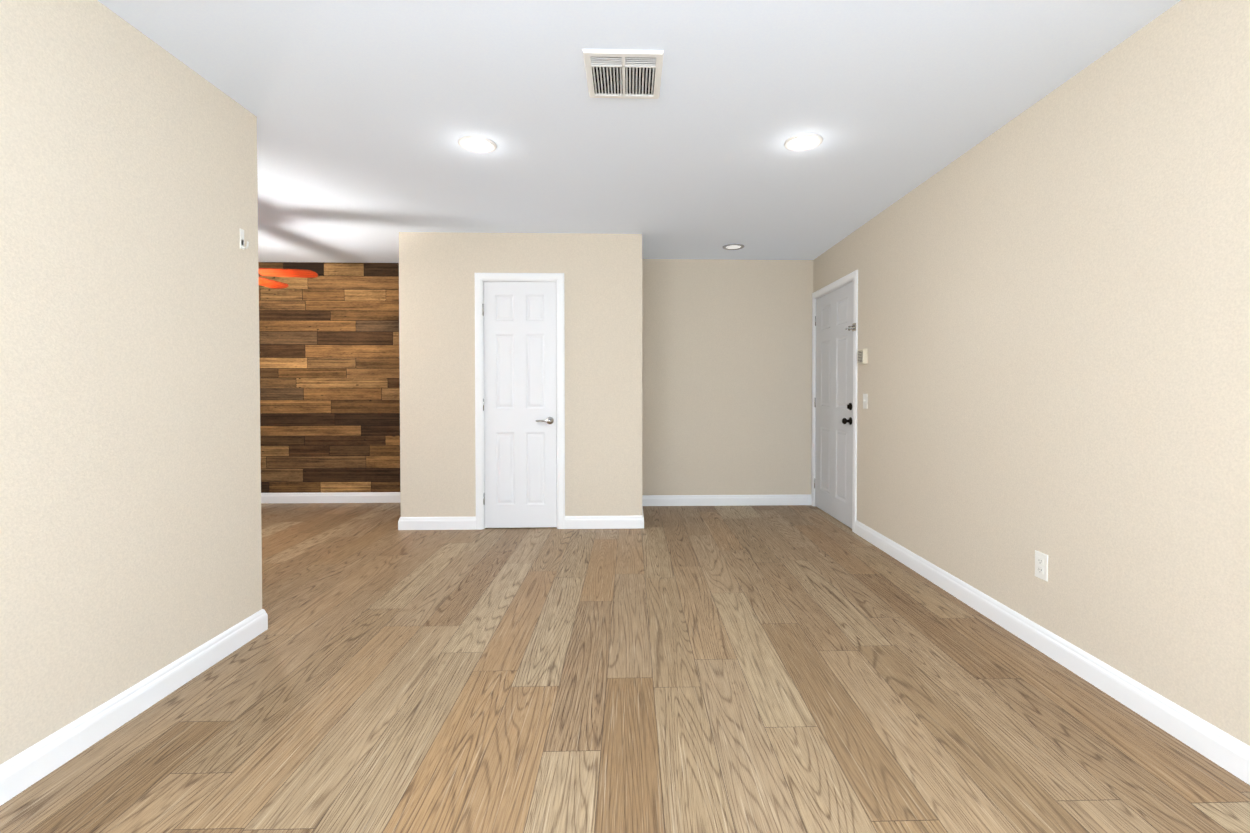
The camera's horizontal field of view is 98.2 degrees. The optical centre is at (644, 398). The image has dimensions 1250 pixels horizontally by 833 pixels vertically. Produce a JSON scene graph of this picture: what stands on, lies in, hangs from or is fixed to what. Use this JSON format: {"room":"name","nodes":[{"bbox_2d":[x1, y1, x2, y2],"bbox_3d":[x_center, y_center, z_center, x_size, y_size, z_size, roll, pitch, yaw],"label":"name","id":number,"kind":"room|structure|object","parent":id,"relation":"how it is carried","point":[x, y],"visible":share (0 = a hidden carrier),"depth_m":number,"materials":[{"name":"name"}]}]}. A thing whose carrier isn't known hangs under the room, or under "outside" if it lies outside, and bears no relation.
{"room":"empty living room","nodes":[
{"label":"empty living room","id":0,"kind":"room"},
{"bbox_2d":[0,0,261,764],"bbox_3d":[-1.822,-0.068,0.075,0.120,2.440,4.990,0,1,-2],"label":"wall","id":1,"kind":"structure","parent":0,"point":[130,508],"depth_m":1.85,"materials":[{"name":"beige paint"}]},
{"bbox_2d":[0,609,267,805],"bbox_3d":[-1.756,1.099,0.162,0.015,0.105,4.885,0,1,-2],"label":"baseboard","id":2,"kind":"structure","parent":1,"relation":"attached to","point":[68,742],"depth_m":1.84,"materials":[{"name":"white wood"}]},
{"bbox_2d":[240,229,248,249],"bbox_3d":[-1.812,-0.720,2.451,0.028,0.090,0.026,0,1,-2],"label":"wall hook","id":3,"kind":"object","parent":1,"relation":"attached to","point":[242,239],"visible":1,"depth_m":2.45,"materials":[{"name":"white plastic"}]},
{"bbox_2d":[258,262,399,492],"bbox_3d":[-4.048,-0.154,5.532,4.260,2.440,0.120,0,1,-2],"label":"wall","id":4,"kind":"structure","parent":0,"point":[329,378],"depth_m":5.49,"materials":[{"name":"brown wood"}]},
{"bbox_2d":[261,492,400,502],"bbox_3d":[-4.046,1.015,5.483,4.020,0.105,0.015,0,1,-2],"label":"baseboard","id":5,"kind":"structure","parent":4,"relation":"attached to","point":[329,497],"depth_m":5.50,"materials":[{"name":"white wood"}]},
{"bbox_2d":[399,232,641,516],"bbox_3d":[-1.028,-0.145,5.007,1.990,2.440,1.090,0,1,-2],"label":"wall block","id":6,"kind":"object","parent":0,"point":[603,358],"visible":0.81,"depth_m":4.46,"materials":[{"name":"beige paint"}]},
{"bbox_2d":[482,282,556,527],"bbox_3d":[-1.031,0.058,4.459,0.602,2.030,0.088,0,1,-2],"label":"closet door","id":7,"kind":"structure","parent":6,"relation":"attached to","point":[520,423],"depth_m":4.47,"materials":[{"name":"white paint"}]},
{"bbox_2d":[474,273,564,529],"bbox_3d":[-1.028,0.028,4.517,0.732,2.110,0.136,0,1,-2],"label":"door frame","id":8,"kind":"structure","parent":6,"relation":"attached to","point":[480,279],"depth_m":4.45,"materials":[{"name":"white wood"}]},
{"bbox_2d":[0,503,1249,832],"bbox_3d":[-2.088,1.158,1.628,7.970,0.060,8.070,0,1,-2],"label":"floor","id":9,"kind":"structure","parent":0,"point":[752,669],"depth_m":1.95,"materials":[{"name":"brown wood"}]},
{"bbox_2d":[400,516,475,529],"bbox_3d":[-1.685,1.031,4.455,0.586,0.105,0.015,0,1,-2],"label":"baseboard","id":10,"kind":"structure","parent":9,"relation":"on","point":[406,523],"depth_m":4.45,"materials":[{"name":"white wood"}]},
{"bbox_2d":[564,515,639,528],"bbox_3d":[-0.347,1.031,4.491,0.636,0.105,0.015,0,1,-2],"label":"baseboard","id":11,"kind":"structure","parent":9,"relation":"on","point":[570,522],"depth_m":4.49,"materials":[{"name":"white wood"}]},
{"bbox_2d":[98,0,1180,262],"bbox_3d":[-2.088,-1.342,1.589,7.970,0.060,8.070,0,1,-2],"label":"ceiling","id":12,"kind":"structure","parent":0,"point":[368,114],"depth_m":2.45,"materials":[{"name":"white paint"}]},
{"bbox_2d":[259,268,317,288],"bbox_3d":[-3.021,-1.032,3.860,1.252,0.630,1.240,0,1,-2],"label":"ceiling fan","id":13,"kind":"object","parent":12,"relation":"hanging from","point":[301,273],"depth_m":3.95,"materials":[{"name":"orange metal"}]},
{"bbox_2d":[458,135,496,152],"bbox_3d":[-0.876,-1.327,2.837,0.196,0.008,0.196,0,1,-2],"label":"recessed light","id":14,"kind":"object","parent":12,"relation":"in","point":[475,144],"visible":1,"depth_m":2.83,"materials":[{"name":"white glass"}]},
{"bbox_2d":[582,49,663,98],"bbox_3d":[-0.085,-1.316,2.212,0.310,0.011,0.330,0,1,-2],"label":"ceiling vent","id":15,"kind":"object","parent":12,"relation":"in","point":[624,74],"visible":1,"depth_m":2.19,"materials":[{"name":"white metal"}]},
{"bbox_2d":[723,244,743,249],"bbox_3d":[0.801,-1.359,4.872,0.196,0.008,0.196,0,1,-2],"label":"recessed light","id":16,"kind":"object","parent":12,"relation":"in","point":[733,246],"visible":1,"depth_m":4.86,"materials":[{"name":"grey"}]},
{"bbox_2d":[784,133,822,150],"bbox_3d":[0.825,-1.327,2.812,0.196,0.008,0.196,0,1,-2],"label":"recessed light","id":17,"kind":"object","parent":12,"relation":"in","point":[804,142],"visible":1,"depth_m":2.80,"materials":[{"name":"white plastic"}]},
{"bbox_2d":[642,259,812,494],"bbox_3d":[0.816,-0.152,5.431,1.720,2.440,0.120,0,1,-2],"label":"wall","id":18,"kind":"structure","parent":0,"point":[726,377],"depth_m":5.37,"materials":[{"name":"beige paint"}]},
{"bbox_2d":[640,495,643,527],"bbox_3d":[-0.022,1.024,4.909,0.015,0.105,0.835,0,1,-2],"label":"baseboard","id":19,"kind":"structure","parent":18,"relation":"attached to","point":[641,516],"depth_m":4.50,"materials":[{"name":"white wood"}]},
{"bbox_2d":[644,494,810,505],"bbox_3d":[0.818,1.016,5.382,1.720,0.105,0.015,0,1,-2],"label":"baseboard","id":20,"kind":"structure","parent":18,"relation":"attached to","point":[795,499],"depth_m":5.38,"materials":[{"name":"white wood"}]},
{"bbox_2d":[813,0,1249,745],"bbox_3d":[1.839,-0.092,1.597,0.120,2.440,7.840,0,1,-2],"label":"wall","id":21,"kind":"structure","parent":0,"point":[1055,312],"depth_m":2.12,"materials":[{"name":"beige paint"}]},
{"bbox_2d":[814,281,853,528],"bbox_3d":[1.680,0.053,4.869,0.113,2.032,0.924,0,1,-2],"label":"entry door","id":22,"kind":"structure","parent":21,"relation":"in","point":[833,405],"depth_m":4.83,"materials":[{"name":"white paint"}]},
{"bbox_2d":[845,323,855,330],"bbox_3d":[1.673,-0.571,4.394,0.030,0.060,0.144,0,1,-2],"label":"guard","id":23,"kind":"object","parent":22,"relation":"attached to","point":[853,326],"visible":1,"depth_m":4.35,"materials":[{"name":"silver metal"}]},
{"bbox_2d":[811,270,857,532],"bbox_3d":[1.744,0.022,4.866,0.136,2.110,1.055,0,1,-2],"label":"door frame","id":24,"kind":"structure","parent":21,"relation":"attached to","point":[839,283],"depth_m":4.39,"materials":[{"name":"white wood"}]},
{"bbox_2d":[857,349,867,363],"bbox_3d":[1.692,-0.323,4.206,0.035,0.116,0.116,0,1,-2],"label":"door chime","id":25,"kind":"object","parent":21,"relation":"attached to","point":[862,356],"visible":1,"depth_m":4.17,"materials":[{"name":"beige plastic"}]},
{"bbox_2d":[863,394,867,408],"bbox_3d":[1.700,0.024,4.187,0.020,0.116,0.072,0,1,-2],"label":"light switch","id":26,"kind":"object","parent":21,"relation":"attached to","point":[865,398],"visible":1,"depth_m":4.17,"materials":[{"name":"white plastic"}]},
{"bbox_2d":[1035,550,1047,581],"bbox_3d":[1.754,0.742,2.394,0.008,0.116,0.072,0,1,-2],"label":"wall outlet","id":27,"kind":"object","parent":21,"relation":"attached to","point":[1041,565],"visible":1,"depth_m":2.39,"materials":[{"name":"white plastic"}]},
{"bbox_2d":[855,520,1249,784],"bbox_3d":[1.786,1.084,1.084,0.015,0.105,6.540,0,1,-2],"label":"baseboard","id":28,"kind":"structure","parent":21,"relation":"attached to","point":[1228,752],"depth_m":2.10,"materials":[{"name":"white wood"}]}
]}

